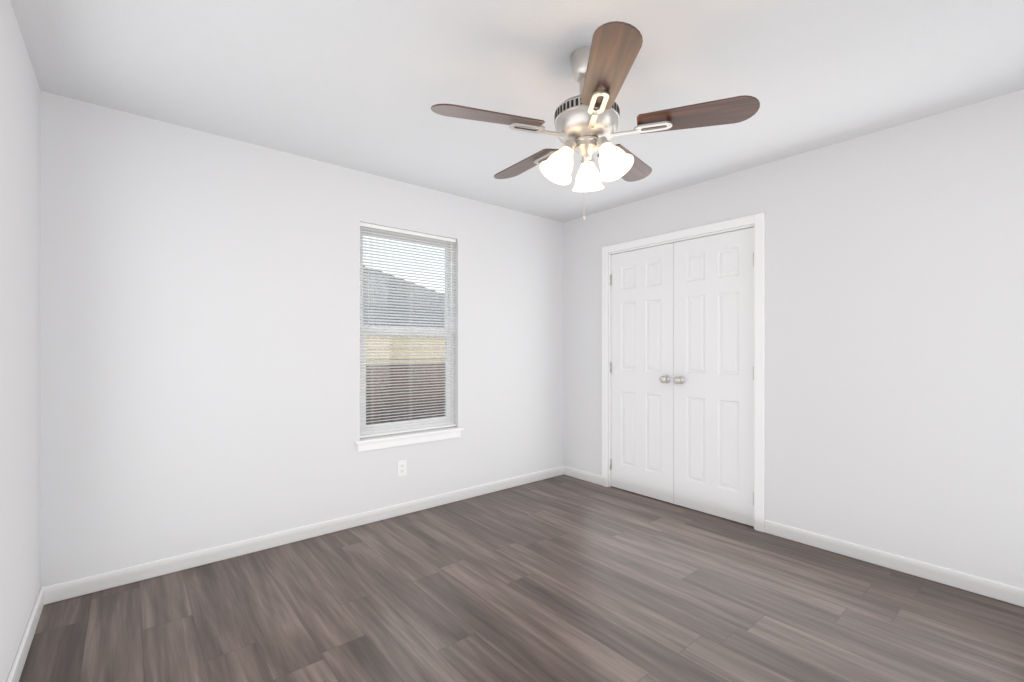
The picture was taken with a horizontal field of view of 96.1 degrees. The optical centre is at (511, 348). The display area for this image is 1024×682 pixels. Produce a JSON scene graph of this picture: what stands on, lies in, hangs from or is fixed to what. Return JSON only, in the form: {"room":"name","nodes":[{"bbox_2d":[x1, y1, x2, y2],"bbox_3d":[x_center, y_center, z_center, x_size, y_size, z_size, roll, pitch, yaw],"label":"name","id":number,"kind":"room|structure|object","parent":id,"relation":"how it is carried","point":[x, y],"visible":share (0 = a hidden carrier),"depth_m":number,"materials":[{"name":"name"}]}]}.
{"room":"empty bedroom","nodes":[
{"label":"empty bedroom","id":0,"kind":"room"},
{"bbox_2d":[0,0,40,681],"bbox_3d":[-1.113,-0.005,0.744,0.120,2.440,3.650,0,0,-40],"label":"wall","id":1,"kind":"structure","parent":0,"point":[20,338],"depth_m":1.74,"materials":[{"name":"white paint"}]},
{"bbox_2d":[6,585,49,681],"bbox_3d":[-1.060,1.173,0.788,0.017,0.085,3.650,0,0,-40],"label":"baseboard","id":2,"kind":"structure","parent":1,"relation":"attached to","point":[43,598],"depth_m":1.86,"materials":[{"name":"white wood"}]},
{"bbox_2d":[41,91,563,586],"bbox_3d":[-0.906,-0.005,3.371,3.803,2.440,0.120,0,0,-40],"label":"wall","id":3,"kind":"structure","parent":0,"point":[199,339],"depth_m":2.69,"materials":[{"name":"white paint"}]},
{"bbox_2d":[50,466,561,602],"bbox_3d":[-0.851,1.173,3.328,3.533,0.085,0.017,0,0,-40],"label":"baseboard","id":4,"kind":"structure","parent":3,"relation":"attached to","point":[57,592],"depth_m":2.78,"materials":[{"name":"white wood"}]},
{"bbox_2d":[398,460,406,476],"bbox_3d":[-0.804,0.874,3.373,0.070,0.114,0.008,0,0,-40],"label":"electrical outlet","id":5,"kind":"object","parent":3,"relation":"attached to","point":[402,467],"visible":1,"depth_m":3.37,"materials":[{"name":"white plastic"}]},
{"bbox_2d":[360,228,453,438],"bbox_3d":[-0.795,-0.125,3.496,0.801,1.512,0.060,0,0,-40],"label":"window","id":6,"kind":"structure","parent":3,"relation":"in","point":[407,428],"depth_m":3.50,"materials":[{"name":"white plastic"}]},
{"bbox_2d":[360,222,455,437],"bbox_3d":[-0.756,-0.130,3.450,0.789,1.497,0.037,0,0,-40],"label":"window blinds","id":7,"kind":"object","parent":6,"relation":"attached to","point":[401,232],"visible":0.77,"depth_m":3.43,"materials":[{"name":"white plastic"}]},
{"bbox_2d":[355,427,463,451],"bbox_3d":[-0.748,0.669,3.441,0.871,0.078,0.085,0,0,-40],"label":"window sill","id":8,"kind":"structure","parent":3,"relation":"attached to","point":[380,442],"depth_m":3.39,"materials":[{"name":"white wood"}]},
{"bbox_2d":[10,0,1023,221],"bbox_3d":[0.301,-1.275,1.923,3.803,0.100,3.890,0,0,-40],"label":"ceiling","id":9,"kind":"structure","parent":0,"point":[362,85],"depth_m":2.04,"materials":[{"name":"white paint"}]},
{"bbox_2d":[431,21,759,219],"bbox_3d":[0.296,-0.878,1.974,1.240,0.694,1.211,0,0,-40],"label":"ceiling fan","id":10,"kind":"object","parent":9,"relation":"hanging from","point":[586,120],"visible":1,"depth_m":1.82,"materials":[{"name":"brown wood"}]},
{"bbox_2d":[19,474,1023,681],"bbox_3d":[0.301,1.265,1.923,3.803,0.100,3.890,0,0,-40],"label":"floor","id":11,"kind":"structure","parent":0,"point":[563,578],"depth_m":2.13,"materials":[{"name":"wood"}]},
{"bbox_2d":[564,89,1023,588],"bbox_3d":[1.716,-0.005,3.103,0.120,2.440,3.650,0,0,-40],"label":"wall","id":12,"kind":"structure","parent":0,"point":[894,340],"depth_m":2.57,"materials":[{"name":"white paint"}]},
{"bbox_2d":[562,465,601,484],"bbox_3d":[0.656,1.173,4.269,0.013,0.085,0.462,0,0,-40],"label":"baseboard","id":13,"kind":"structure","parent":12,"relation":"attached to","point":[576,473],"depth_m":4.26,"materials":[{"name":"white wood"}]},
{"bbox_2d":[611,243,673,503],"bbox_3d":[1.053,0.191,3.809,0.103,2.033,0.602,0,0,-40],"label":"closet door","id":14,"kind":"structure","parent":12,"relation":"in","point":[642,371],"depth_m":3.80,"materials":[{"name":"white wood"}]},
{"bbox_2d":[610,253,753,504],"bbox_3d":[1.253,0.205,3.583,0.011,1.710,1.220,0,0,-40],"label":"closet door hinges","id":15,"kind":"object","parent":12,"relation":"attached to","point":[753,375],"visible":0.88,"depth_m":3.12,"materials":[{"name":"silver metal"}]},
{"bbox_2d":[602,213,764,531],"bbox_3d":[1.283,0.157,3.608,0.137,2.117,1.356,0,0,-40],"label":"trim","id":16,"kind":"structure","parent":12,"relation":"attached to","point":[757,221],"depth_m":3.11,"materials":[{"name":"white wood"}]},
{"bbox_2d":[673,227,753,525],"bbox_3d":[1.440,0.191,3.345,0.103,2.033,0.602,0,0,-40],"label":"closet door","id":17,"kind":"structure","parent":12,"relation":"in","point":[713,380],"depth_m":3.33,"materials":[{"name":"white wood"}]},
{"bbox_2d":[764,520,1023,606],"bbox_3d":[2.242,1.173,2.365,0.017,0.085,1.782,0,0,-40],"label":"baseboard","id":18,"kind":"structure","parent":12,"relation":"attached to","point":[1011,594],"depth_m":2.50,"materials":[{"name":"white wood"}]},
{"label":"outside","id":19,"kind":"structure","parent":0,"visible":0},
{"bbox_3d":[-7.019,1.815,12.603,30.000,0.100,21.870,0,0,-40],"label":"ground","id":20,"kind":"structure","parent":19,"visible":0},
{"bbox_2d":[363,266,444,363],"bbox_3d":[-6.592,-0.135,8.968,14.800,3.800,6.140,0,0,-40],"label":"house","id":21,"kind":"structure","parent":20,"relation":"on","point":[402,322],"depth_m":9.30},
{"bbox_2d":[366,362,444,424],"bbox_3d":[-1.613,0.980,6.121,22.000,1.570,0.050,0,0,-40],"label":"fence","id":22,"kind":"object","parent":20,"relation":"on","point":[399,412],"depth_m":6.22,"materials":[{"name":"brown wood"}]}
]}

